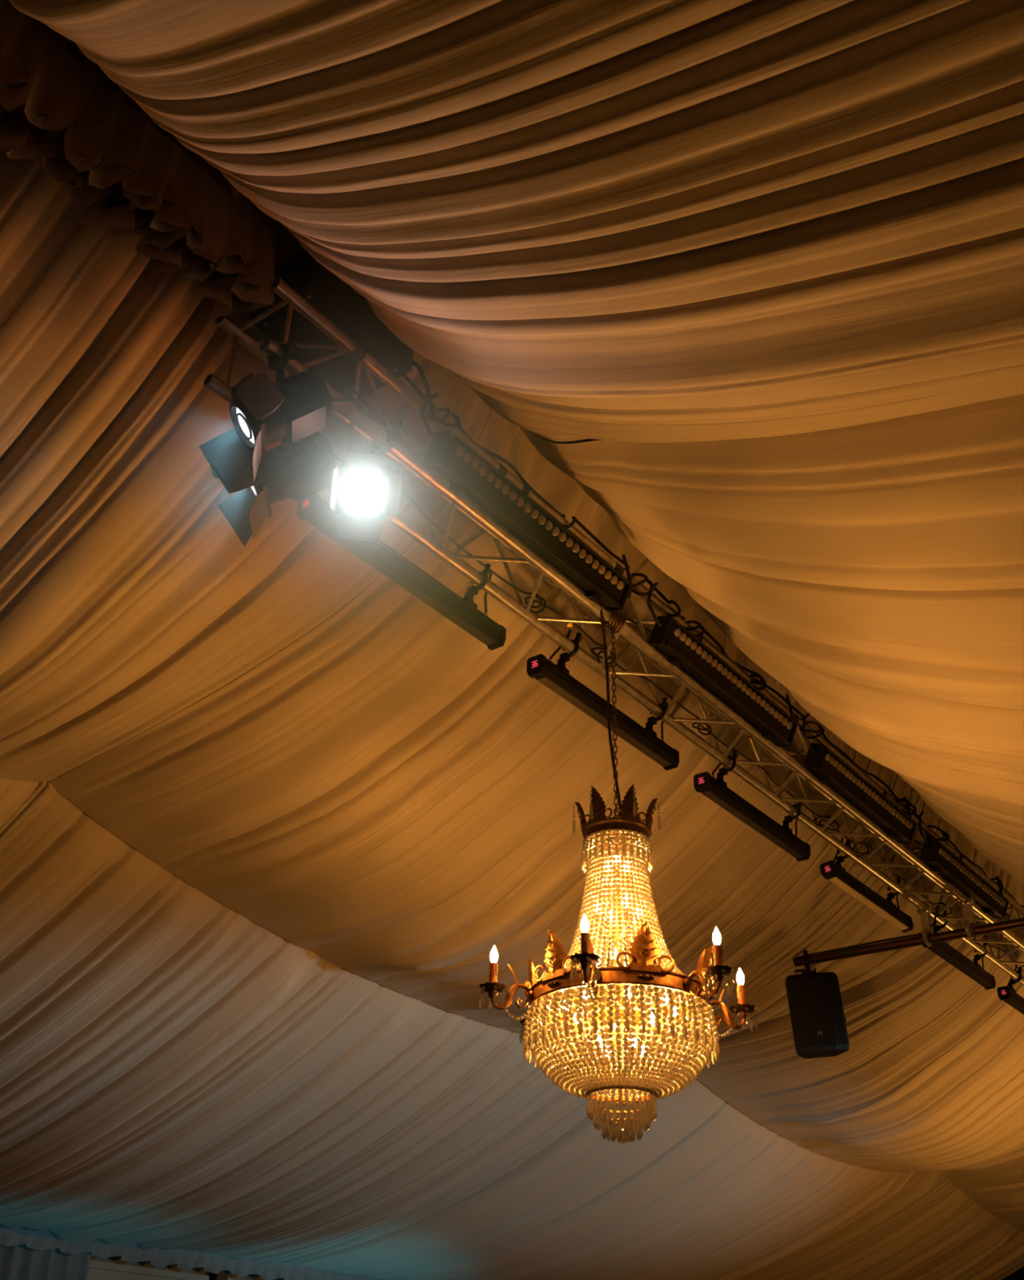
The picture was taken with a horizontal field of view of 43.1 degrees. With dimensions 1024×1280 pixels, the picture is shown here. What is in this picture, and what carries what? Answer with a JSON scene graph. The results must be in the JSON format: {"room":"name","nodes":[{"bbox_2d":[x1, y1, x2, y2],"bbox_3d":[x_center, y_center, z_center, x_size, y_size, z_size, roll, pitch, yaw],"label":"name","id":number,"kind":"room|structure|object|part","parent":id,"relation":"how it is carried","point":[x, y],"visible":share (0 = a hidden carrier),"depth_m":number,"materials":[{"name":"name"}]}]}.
{"room":"event venue","nodes":[
{"label":"event venue","id":0,"kind":"room"},
{"bbox_2d":[0,1253,284,1279],"bbox_3d":[-3.996,5.929,9.555,0.135,2.940,24.960,-21,-38,32],"label":"wall","id":1,"kind":"structure","parent":0,"point":[113,1268],"depth_m":11.15,"materials":[{"name":"fabric"}]},
{"bbox_2d":[0,1244,91,1279],"bbox_3d":[-4.394,5.615,9.027,0.114,2.780,2.940,-21,-38,32],"label":"curtain","id":2,"kind":"object","parent":1,"relation":"hanging from","point":[17,1262],"visible":0.83,"depth_m":10.34,"materials":[{"name":"fabric"}]},
{"bbox_3d":[-4.280,5.773,9.315,0.030,2.940,4.960,-21,-38,32],"label":"wall panel","id":3,"kind":"part","parent":1,"relation":"part of","materials":[{"name":"fabric"}]},
{"bbox_2d":[0,1224,378,1279],"bbox_3d":[-2.479,5.651,11.715,0.064,0.203,16.490,-21,-38,32],"label":"trim","id":4,"kind":"structure","parent":1,"relation":"attached to","point":[35,1239],"depth_m":11.17,"materials":[{"name":"fabric"}]},
{"bbox_3d":[-2.677,6.855,10.993,0.120,2.940,0.130,-21,-38,32],"label":"post","id":5,"kind":"part","parent":1,"relation":"part of","materials":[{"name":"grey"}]},
{"bbox_3d":[-1.205,7.948,12.694,0.030,2.940,4.840,-21,-38,32],"label":"wall panel","id":6,"kind":"part","parent":1,"relation":"part of","materials":[{"name":"fabric"}]},
{"bbox_2d":[0,0,1023,1279],"bbox_3d":[1.918,1.393,7.092,14.721,2.730,24.997,-21,-38,32],"label":"ceiling","id":7,"kind":"structure","parent":0,"point":[766,255],"depth_m":5.63,"materials":[{"name":"beige fabric"}]},
{"bbox_3d":[-5.935,0.745,5.432,4.396,1.633,5.964,-21,-38,32],"label":"lining panel","id":8,"kind":"part","parent":7,"relation":"part of","materials":[{"name":"beige fabric"}]},
{"bbox_2d":[0,0,279,318],"bbox_3d":[-2.277,-2.229,3.113,0.296,0.414,4.527,-21,-38,32],"label":"valance","id":9,"kind":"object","parent":7,"relation":"attached to","point":[54,108],"depth_m":4.19,"materials":[{"name":"fabric"}]},
{"bbox_3d":[-3.044,-1.285,4.107,2.910,1.554,5.976,-21,-38,32],"label":"lining panel","id":10,"kind":"part","parent":7,"relation":"part of","materials":[{"name":"beige fabric"}]},
{"bbox_3d":[-2.304,3.317,9.420,4.395,1.609,5.954,-21,-38,32],"label":"lining panel","id":11,"kind":"part","parent":7,"relation":"part of","materials":[{"name":"beige fabric"}]},
{"bbox_3d":[0.587,1.313,8.078,2.910,1.626,5.966,-21,-38,32],"label":"lining panel","id":12,"kind":"part","parent":7,"relation":"part of","materials":[{"name":"beige fabric"}]},
{"bbox_3d":[1.036,-2.374,1.094,7.485,2.660,5.964,-21,-38,32],"label":"lining panel","id":13,"kind":"part","parent":7,"relation":"part of","materials":[{"name":"beige fabric"}]},
{"bbox_3d":[1.255,5.853,13.323,4.391,1.562,5.734,-21,-38,32],"label":"lining panel","id":14,"kind":"part","parent":7,"relation":"part of","materials":[{"name":"beige fabric"}]},
{"bbox_2d":[203,276,1023,985],"bbox_3d":[2.434,1.316,8.132,0.334,0.344,11.050,-21,-38,32],"label":"lighting truss","id":15,"kind":"object","parent":7,"relation":"hanging from","point":[346,412],"visible":0.71,"depth_m":5.76,"materials":[{"name":"metal"}]},
{"bbox_2d":[199,342,366,489],"bbox_3d":[-0.770,-0.757,4.245,0.528,0.522,0.262,2,-32,0],"label":"stage light","id":16,"kind":"object","parent":15,"relation":"hanging from","point":[291,409],"visible":0.99,"depth_m":4.20,"materials":[{"name":"black metal"}]},
{"bbox_3d":[-0.934,-0.598,4.259,0.207,0.214,0.057,5,-32,-6],"label":"barn door","id":17,"kind":"part","parent":16,"relation":"part of","materials":[{"name":"grey metal"}]},
{"bbox_3d":[-0.883,-0.799,4.256,0.054,0.104,0.152,5,-32,-6],"label":"barn door","id":18,"kind":"part","parent":16,"relation":"part of","materials":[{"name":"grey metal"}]},
{"bbox_3d":[-0.854,-0.698,4.200,0.121,0.146,0.176,5,-32,-6],"label":"door frame","id":19,"kind":"part","parent":16,"relation":"part of","materials":[{"name":"black metal"}]},
{"bbox_3d":[-0.813,-0.585,4.137,0.013,0.115,0.152,5,-32,-6],"label":"barn door","id":20,"kind":"part","parent":16,"relation":"part of","materials":[{"name":"grey metal"}]},
{"bbox_3d":[-0.803,-0.775,4.127,0.146,0.167,0.088,-21,-38,32],"label":"barn door","id":21,"kind":"part","parent":16,"relation":"part of","materials":[{"name":"grey metal"}]},
{"bbox_2d":[201,431,370,546],"bbox_3d":[-0.778,-0.597,4.500,0.531,0.527,0.304,2,-32,-1],"label":"stage light","id":22,"kind":"object","parent":15,"relation":"hanging from","point":[298,470],"visible":0.67,"depth_m":4.42,"materials":[{"name":"black metal"}]},
{"bbox_3d":[-0.986,-0.599,4.487,0.115,0.008,0.152,2,-32,-1],"label":"barn door","id":23,"kind":"part","parent":22,"relation":"part of","materials":[{"name":"grey metal"}]},
{"bbox_3d":[-0.941,-0.555,4.326,0.119,0.214,0.172,-21,-38,32],"label":"barn door","id":24,"kind":"part","parent":22,"relation":"part of","materials":[{"name":"grey metal"}]},
{"bbox_3d":[-0.941,-0.428,4.535,0.203,0.210,0.066,-14,-35,24],"label":"barn door","id":25,"kind":"part","parent":22,"relation":"part of","materials":[{"name":"grey metal"}]},
{"bbox_3d":[-0.857,-0.425,4.385,0.039,0.110,0.152,2,-32,-1],"label":"barn door","id":26,"kind":"part","parent":22,"relation":"part of","materials":[{"name":"grey metal"}]},
{"bbox_3d":[-0.878,-0.536,4.452,0.110,0.154,0.176,2,-32,-1],"label":"door frame","id":27,"kind":"part","parent":22,"relation":"part of","materials":[{"name":"black metal"}]},
{"bbox_2d":[249,249,435,416],"bbox_3d":[-0.577,-1.069,4.828,0.334,0.314,0.747,-21,-38,32],"label":"equipment box","id":28,"kind":"object","parent":15,"relation":"on","point":[336,300],"visible":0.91,"depth_m":4.68,"materials":[{"name":"black metal"}]},
{"bbox_2d":[328,430,403,543],"bbox_3d":[-0.525,-0.524,4.628,0.259,0.505,0.453,6,-32,-6],"label":"stage light","id":29,"kind":"object","parent":15,"relation":"hanging from","point":[362,492],"visible":0.95,"depth_m":4.50,"materials":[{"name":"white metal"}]},
{"bbox_3d":[-0.607,-0.519,4.442,0.021,0.171,0.169,3,-32,-3],"label":"barn door","id":30,"kind":"part","parent":29,"relation":"part of","materials":[{"name":"grey metal"}]},
{"bbox_3d":[-0.529,-0.385,4.482,0.152,0.115,0.016,6,-32,-7],"label":"barn door","id":31,"kind":"part","parent":29,"relation":"part of","materials":[{"name":"grey metal"}]},
{"bbox_3d":[-0.519,-0.515,4.514,0.176,0.148,0.119,6,-32,-7],"label":"door frame","id":32,"kind":"part","parent":29,"relation":"part of","materials":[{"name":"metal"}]},
{"bbox_3d":[-0.512,-0.629,4.550,0.152,0.102,0.056,6,-32,-7],"label":"barn door","id":33,"kind":"part","parent":29,"relation":"part of","materials":[{"name":"grey metal"}]},
{"bbox_3d":[-0.417,-0.508,4.572,0.045,0.166,0.167,-6,-32,12],"label":"barn door","id":34,"kind":"part","parent":29,"relation":"part of","materials":[{"name":"grey metal"}]},
{"bbox_2d":[297,493,506,650],"bbox_3d":[-0.382,-0.340,5.160,0.154,0.281,1.145,-21,-38,32],"label":"batten","id":35,"kind":"object","parent":15,"relation":"attached to","point":[316,511],"visible":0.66,"depth_m":5.12,"materials":[{"name":"black metal"}]},
{"bbox_2d":[419,392,632,612],"bbox_3d":[0.070,-0.504,5.278,0.207,0.336,1.435,-21,-38,32],"label":"bar","id":36,"kind":"object","parent":15,"relation":"attached to","point":[467,473],"visible":0.91,"depth_m":5.12,"materials":[{"name":"black metal"}]},
{"bbox_2d":[526,629,679,770],"bbox_3d":[0.472,0.264,6.098,0.154,0.281,1.145,-21,-38,32],"label":"batten","id":37,"kind":"object","parent":15,"relation":"attached to","point":[556,677],"visible":0.91,"depth_m":5.96,"materials":[{"name":"black metal"}]},
{"bbox_2d":[536,675,671,766],"bbox_3d":[0.446,0.392,6.044,0.046,0.006,1.050,-21,-38,32],"label":"diffuser","id":38,"kind":"object","parent":37,"relation":"attached to","point":[554,683],"depth_m":6.00,"materials":[{"name":"grey"}]},
{"bbox_3d":[0.447,0.340,6.076,0.093,0.026,1.080,-21,-38,32],"label":"fin rail","id":39,"kind":"part","parent":37,"relation":"part of","materials":[{"name":"black metal"}]},
{"bbox_2d":[598,601,621,815],"bbox_3d":[0.368,0.260,5.362,0.050,0.994,0.239,-18,-37,29],"label":"power cable","id":40,"kind":"object","parent":15,"relation":"hanging from","point":[601,611],"visible":0.82,"depth_m":5.45,"materials":[{"name":"black rubber"}]},
{"bbox_2d":[478,612,757,1143],"bbox_3d":[0.414,0.819,5.116,1.044,2.211,1.009,-21,-38,32],"label":"chandelier","id":41,"kind":"object","parent":15,"relation":"hanging from","point":[652,964],"depth_m":4.61,"materials":[{"name":"gold metal"}]},
{"bbox_2d":[488,962,497,982],"bbox_3d":[-0.069,1.232,4.748,0.035,0.099,0.033,7,-32,-9],"label":"candle","id":42,"kind":"object","parent":41,"relation":"on","point":[492,966],"depth_m":4.74,"materials":[{"name":"orange plastic"}]},
{"bbox_3d":[-0.066,1.162,4.791,0.031,0.068,0.031,7,-32,-9],"label":"bulb","id":43,"kind":"part","parent":41,"relation":"part of","materials":[{"name":"white glass"}]},
{"bbox_3d":[0.001,1.271,4.741,0.165,0.169,0.044,7,-32,-9],"label":"candle arm","id":44,"kind":"part","parent":41,"relation":"part of","materials":[{"name":"gold metal"}]},
{"bbox_2d":[561,1000,568,1026],"bbox_3d":[0.198,1.369,4.762,0.028,0.109,0.026,-21,-38,32],"label":"crystal","id":45,"kind":"object","parent":41,"relation":"attached to","point":[564,1000],"depth_m":4.75},
{"bbox_2d":[573,1013,581,1039],"bbox_3d":[0.247,1.446,4.885,0.028,0.109,0.026,-21,-38,32],"label":"crystal","id":46,"kind":"object","parent":41,"relation":"attached to","point":[577,1035],"depth_m":4.87},
{"bbox_3d":[0.276,0.716,5.207,0.050,0.145,0.146,-4,-32,9],"label":"crown","id":47,"kind":"part","parent":41,"relation":"part of","materials":[{"name":"brown metal"}]},
{"bbox_3d":[0.251,0.982,4.483,0.031,0.068,0.031,-9,-33,16],"label":"bulb","id":48,"kind":"part","parent":41,"relation":"part of","materials":[{"name":"white glass"}]},
{"bbox_2d":[580,932,590,953],"bbox_3d":[0.249,1.050,4.440,0.033,0.099,0.035,-9,-33,16],"label":"candle","id":49,"kind":"object","parent":41,"relation":"on","point":[584,936],"depth_m":4.44,"materials":[{"name":"brown plastic"}]},
{"bbox_2d":[582,990,589,1017],"bbox_3d":[0.265,1.298,4.644,0.028,0.109,0.026,-21,-38,32],"label":"crystal","id":50,"kind":"object","parent":41,"relation":"attached to","point":[587,1003],"depth_m":4.63},
{"bbox_3d":[0.271,1.117,4.479,0.044,0.169,0.165,-9,-33,16],"label":"candle arm","id":51,"kind":"part","parent":41,"relation":"part of","materials":[{"name":"gold metal"}]},
{"bbox_3d":[0.291,1.431,4.731,0.194,0.043,0.007,3,-32,-2],"label":"bulb arm","id":52,"kind":"part","parent":41,"relation":"part of","materials":[{"name":"metal"}]},
{"bbox_2d":[593,900,599,927],"bbox_3d":[0.325,1.043,4.952,0.028,0.109,0.026,-21,-38,32],"label":"crystal","id":53,"kind":"object","parent":41,"relation":"attached to","point":[596,900],"depth_m":4.94},
{"bbox_3d":[0.326,0.647,5.093,0.146,0.145,0.050,-22,-39,33],"label":"crown","id":54,"kind":"part","parent":41,"relation":"part of","materials":[{"name":"brown metal"}]},
{"bbox_3d":[0.317,1.472,4.795,0.194,0.042,0.008,-24,-40,35],"label":"bulb arm","id":55,"kind":"part","parent":41,"relation":"part of","materials":[{"name":"metal"}]},
{"bbox_2d":[595,1035,602,1066],"bbox_3d":[0.313,1.477,4.665,0.028,0.109,0.026,-21,-38,32],"label":"crystal","id":56,"kind":"object","parent":41,"relation":"attached to","point":[599,1039],"depth_m":4.67},
{"bbox_3d":[0.327,1.394,4.669,0.008,0.042,0.194,-24,-40,35],"label":"bulb arm","id":57,"kind":"part","parent":41,"relation":"part of","materials":[{"name":"metal"}]},
{"bbox_2d":[607,909,613,937],"bbox_3d":[0.384,1.099,5.040,0.028,0.109,0.026,-21,-38,32],"label":"crystal","id":58,"kind":"object","parent":41,"relation":"attached to","point":[610,931],"depth_m":5.02},
{"bbox_3d":[0.429,0.298,5.438,0.084,0.985,0.110,-21,-38,32],"label":"chain","id":59,"kind":"part","parent":41,"relation":"part of","materials":[{"name":"black metal"}]},
{"bbox_2d":[610,1023,616,1044],"bbox_3d":[0.385,1.484,4.941,0.028,0.109,0.026,-21,-38,32],"label":"crystal","id":60,"kind":"object","parent":41,"relation":"attached to","point":[613,1039],"depth_m":4.92},
{"bbox_2d":[610,948,617,966],"bbox_3d":[0.377,1.179,4.780,0.028,0.109,0.026,-21,-38,32],"label":"crystal","id":61,"kind":"object","parent":41,"relation":"attached to","point":[615,953],"depth_m":4.78},
{"bbox_3d":[0.407,1.060,4.968,0.631,0.760,0.609,-21,-38,32],"label":"stem","id":62,"kind":"part","parent":41,"relation":"part of","materials":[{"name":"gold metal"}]},
{"bbox_2d":[614,855,620,879],"bbox_3d":[0.408,0.875,5.029,0.028,0.109,0.026,-21,-38,32],"label":"crystal","id":63,"kind":"object","parent":41,"relation":"attached to","point":[615,856],"depth_m":5.01},
{"bbox_3d":[0.392,1.550,4.666,0.195,0.390,0.195,-21,-38,32],"label":"cascade frame","id":64,"kind":"part","parent":41,"relation":"part of","materials":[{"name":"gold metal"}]},
{"bbox_2d":[622,897,628,922],"bbox_3d":[0.430,1.014,4.900,0.028,0.109,0.026,-21,-38,32],"label":"crystal","id":65,"kind":"object","parent":41,"relation":"attached to","point":[626,898],"depth_m":4.89},
{"bbox_2d":[623,861,630,885],"bbox_3d":[0.452,0.910,5.083,0.028,0.109,0.026,-21,-38,32],"label":"crystal","id":66,"kind":"object","parent":41,"relation":"attached to","point":[625,861],"depth_m":5.07},
{"bbox_2d":[623,986,631,1012],"bbox_3d":[0.410,1.275,4.601,0.028,0.109,0.026,-21,-38,32],"label":"crystal","id":67,"kind":"object","parent":41,"relation":"attached to","point":[629,995],"depth_m":4.60},
{"bbox_3d":[0.467,0.638,5.071,0.146,0.145,0.050,12,-33,-17],"label":"crown","id":68,"kind":"part","parent":41,"relation":"part of","materials":[{"name":"brown metal"}]},
{"bbox_3d":[0.508,0.767,5.278,0.146,0.145,0.050,-22,-39,33],"label":"crown","id":69,"kind":"part","parent":41,"relation":"part of","materials":[{"name":"brown metal"}]},
{"bbox_2d":[629,1032,636,1064],"bbox_3d":[0.433,1.457,4.628,0.028,0.109,0.026,-21,-38,32],"label":"crystal","id":70,"kind":"object","parent":41,"relation":"attached to","point":[634,1039],"depth_m":4.63},
{"bbox_2d":[635,908,640,928],"bbox_3d":[0.488,1.070,4.988,0.028,0.109,0.026,-21,-38,32],"label":"crystal","id":71,"kind":"object","parent":41,"relation":"attached to","point":[636,908],"depth_m":4.98},
{"bbox_3d":[0.474,1.403,4.675,0.194,0.042,0.008,-24,-40,35],"label":"bulb arm","id":72,"kind":"part","parent":41,"relation":"part of","materials":[{"name":"metal"}]},
{"bbox_2d":[639,1044,644,1071],"bbox_3d":[0.475,1.521,4.729,0.028,0.109,0.026,-21,-38,32],"label":"crystal","id":73,"kind":"object","parent":41,"relation":"attached to","point":[641,1056],"depth_m":4.73},
{"bbox_3d":[0.500,1.443,4.739,0.194,0.043,0.007,3,-32,-2],"label":"bulb arm","id":74,"kind":"part","parent":41,"relation":"part of","materials":[{"name":"metal"}]},
{"bbox_3d":[0.558,0.698,5.164,0.050,0.145,0.146,-4,-32,9],"label":"crown","id":75,"kind":"part","parent":41,"relation":"part of","materials":[{"name":"brown metal"}]},
{"bbox_2d":[648,1012,655,1042],"bbox_3d":[0.529,1.461,4.897,0.028,0.109,0.026,-21,-38,32],"label":"crystal","id":76,"kind":"object","parent":41,"relation":"attached to","point":[651,1015],"depth_m":4.90},
{"bbox_2d":[660,992,667,1022],"bbox_3d":[0.547,1.314,4.656,0.028,0.109,0.026,-21,-38,32],"label":"crystal","id":77,"kind":"object","parent":41,"relation":"attached to","point":[666,999],"depth_m":4.65},
{"bbox_2d":[672,1006,676,1032],"bbox_3d":[0.597,1.391,4.779,0.028,0.109,0.026,-21,-38,32],"label":"crystal","id":78,"kind":"object","parent":41,"relation":"attached to","point":[674,1007],"depth_m":4.78},
{"bbox_3d":[0.669,1.169,4.544,0.044,0.169,0.165,26,-39,-34],"label":"candle arm","id":79,"kind":"part","parent":41,"relation":"part of","materials":[{"name":"gold metal"}]},
{"bbox_3d":[0.719,1.042,4.559,0.031,0.068,0.031,26,-39,-34],"label":"bulb","id":80,"kind":"part","parent":41,"relation":"part of","materials":[{"name":"white glass"}]},
{"bbox_2d":[711,944,722,965],"bbox_3d":[0.718,1.111,4.516,0.033,0.099,0.035,26,-39,-34],"label":"candle","id":81,"kind":"object","parent":41,"relation":"on","point":[717,949],"depth_m":4.51,"materials":[{"name":"brown plastic"}]},
{"bbox_3d":[0.797,1.374,4.871,0.165,0.169,0.044,7,-32,-9],"label":"candle arm","id":82,"kind":"part","parent":41,"relation":"part of","materials":[{"name":"gold metal"}]},
{"bbox_3d":[0.870,1.284,4.943,0.031,0.068,0.031,7,-32,-9],"label":"bulb","id":83,"kind":"part","parent":41,"relation":"part of","materials":[{"name":"white glass"}]},
{"bbox_2d":[736,984,746,1004],"bbox_3d":[0.869,1.353,4.901,0.035,0.099,0.033,7,-32,-9],"label":"candle","id":84,"kind":"object","parent":41,"relation":"on","point":[740,989],"depth_m":4.90,"materials":[{"name":"orange plastic"}]},
{"bbox_2d":[324,360,1022,931],"bbox_3d":[1.567,0.627,7.130,0.136,0.152,7.368,-21,-38,32],"label":"cable","id":85,"kind":"object","parent":15,"relation":"attached to","point":[402,425],"visible":0.06,"depth_m":4.93,"materials":[{"name":"black rubber"}]},
{"bbox_2d":[383,479,1023,966],"bbox_3d":[1.800,1.045,7.489,0.109,0.118,7.689,-21,-38,32],"label":"cable","id":86,"kind":"object","parent":15,"relation":"attached to","point":[869,848],"visible":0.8,"depth_m":6.47,"materials":[{"name":"black rubber"}]},
{"bbox_2d":[402,374,1023,907],"bbox_3d":[1.664,0.514,7.115,0.126,0.133,6.870,-21,-38,32],"label":"cable","id":87,"kind":"object","parent":15,"relation":"attached to","point":[456,419],"visible":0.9,"depth_m":6.21,"materials":[{"name":"black rubber"}]},
{"bbox_2d":[646,582,797,747],"bbox_3d":[1.018,0.167,6.320,0.207,0.336,1.435,-21,-38,32],"label":"bar","id":88,"kind":"object","parent":15,"relation":"attached to","point":[682,648],"visible":0.96,"depth_m":6.16,"materials":[{"name":"black metal"}]},
{"bbox_2d":[693,750,810,861],"bbox_3d":[1.344,0.879,7.050,0.162,0.279,1.145,-21,-38,32],"label":"batten","id":89,"kind":"object","parent":15,"relation":"attached to","point":[716,789],"visible":0.88,"depth_m":6.92,"materials":[{"name":"black metal"}]},
{"bbox_2d":[702,791,803,858],"bbox_3d":[1.313,1.007,7.000,0.046,0.006,1.050,-19,-37,33],"label":"diffuser","id":90,"kind":"object","parent":89,"relation":"attached to","point":[720,798],"depth_m":6.97,"materials":[{"name":"grey"}]},
{"bbox_3d":[1.316,0.954,7.030,0.093,0.026,1.080,-19,-37,33],"label":"fin rail","id":91,"kind":"part","parent":89,"relation":"part of","materials":[{"name":"black metal"}]},
{"bbox_2d":[802,712,916,844],"bbox_3d":[1.948,0.824,7.341,0.207,0.336,1.435,-21,-38,32],"label":"bar","id":92,"kind":"object","parent":15,"relation":"attached to","point":[830,770],"visible":0.91,"depth_m":7.17,"materials":[{"name":"black metal"}]},
{"bbox_2d":[819,838,913,933],"bbox_3d":[2.210,1.503,8.032,0.128,0.297,1.145,-21,-38,32],"label":"batten","id":93,"kind":"object","parent":15,"relation":"attached to","point":[833,871],"visible":0.85,"depth_m":7.89,"materials":[{"name":"black metal"}]},
{"bbox_2d":[829,876,908,930],"bbox_3d":[2.202,1.627,7.963,0.046,0.006,1.050,-28,-42,27],"label":"diffuser","id":94,"kind":"object","parent":93,"relation":"attached to","point":[844,883],"depth_m":7.94,"materials":[{"name":"beige"}]},
{"bbox_3d":[2.197,1.578,7.999,0.093,0.026,1.080,-28,-42,27],"label":"fin rail","id":95,"kind":"part","parent":93,"relation":"part of","materials":[{"name":"black metal"}]},
{"bbox_2d":[792,897,1023,966],"bbox_3d":[2.900,1.792,8.397,2.353,0.315,0.151,-19,-37,30],"label":"pole","id":96,"kind":"object","parent":15,"relation":"attached to","point":[927,938],"visible":0.94,"depth_m":8.51,"materials":[{"name":"brown metal"}]},
{"bbox_2d":[785,950,848,1058],"bbox_3d":[2.047,2.445,8.749,0.386,0.715,0.318,-3,-32,7],"label":"loudspeaker","id":97,"kind":"object","parent":96,"relation":"hanging from","point":[818,1020],"visible":1,"depth_m":8.59,"materials":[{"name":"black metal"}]},
{"bbox_2d":[787,976,846,1048],"bbox_3d":[2.022,2.461,8.589,0.314,0.440,0.022,-6,-28,5],"label":"grille","id":98,"kind":"object","parent":97,"relation":"attached to","point":[815,1002],"depth_m":8.58,"materials":[{"name":"black metal"}]},
{"bbox_2d":[919,910,995,990],"bbox_3d":[3.115,2.139,9.015,0.142,0.290,1.145,-21,-38,32],"label":"batten","id":99,"kind":"object","parent":15,"relation":"hanging from","point":[974,971],"visible":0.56,"depth_m":8.96,"materials":[{"name":"black metal"}]},
{"bbox_2d":[927,946,991,987],"bbox_3d":[3.099,2.264,8.953,0.046,0.006,1.050,-24,-40,29],"label":"diffuser","id":100,"kind":"object","parent":99,"relation":"attached to","point":[942,952],"depth_m":8.94,"materials":[{"name":"grey"}]},
{"bbox_3d":[3.097,2.214,8.987,0.093,0.026,1.080,-24,-40,29],"label":"fin rail","id":101,"kind":"part","parent":99,"relation":"part of","materials":[{"name":"black metal"}]},
{"bbox_2d":[918,811,1008,919],"bbox_3d":[2.890,1.490,8.377,0.207,0.336,1.435,-21,-38,32],"label":"bar","id":102,"kind":"object","parent":15,"relation":"attached to","point":[941,860],"visible":0.95,"depth_m":8.20,"materials":[{"name":"black metal"}]},
{"bbox_2d":[996,965,1023,1014],"bbox_3d":[3.994,2.755,9.968,0.154,0.281,1.145,-21,-38,32],"label":"batten","id":103,"kind":"object","parent":15,"relation":"attached to","point":[1008,994],"visible":0.93,"depth_m":9.64,"materials":[{"name":"black metal"}]},
{"bbox_3d":[3.969,2.830,9.945,0.093,0.026,1.080,-21,-38,32],"label":"fin rail","id":104,"kind":"part","parent":103,"relation":"part of","materials":[{"name":"black metal"}]},
{"bbox_3d":[4.672,0.209,5.070,7.498,2.700,5.954,-21,-38,32],"label":"lining panel","id":105,"kind":"part","parent":7,"relation":"part of","materials":[{"name":"beige fabric"}]},
{"bbox_3d":[4.148,3.843,11.984,2.910,1.653,5.746,-21,-38,32],"label":"lining panel","id":106,"kind":"part","parent":7,"relation":"part of","materials":[{"name":"beige fabric"}]},
{"bbox_3d":[4.204,7.965,16.543,4.396,1.540,3.934,-21,-38,32],"label":"lining panel","id":107,"kind":"part","parent":7,"relation":"part of","materials":[{"name":"beige fabric"}]},
{"bbox_3d":[7.095,5.949,15.209,2.910,1.703,3.946,-21,-38,32],"label":"lining panel","id":108,"kind":"part","parent":7,"relation":"part of","materials":[{"name":"beige fabric"}]}
]}

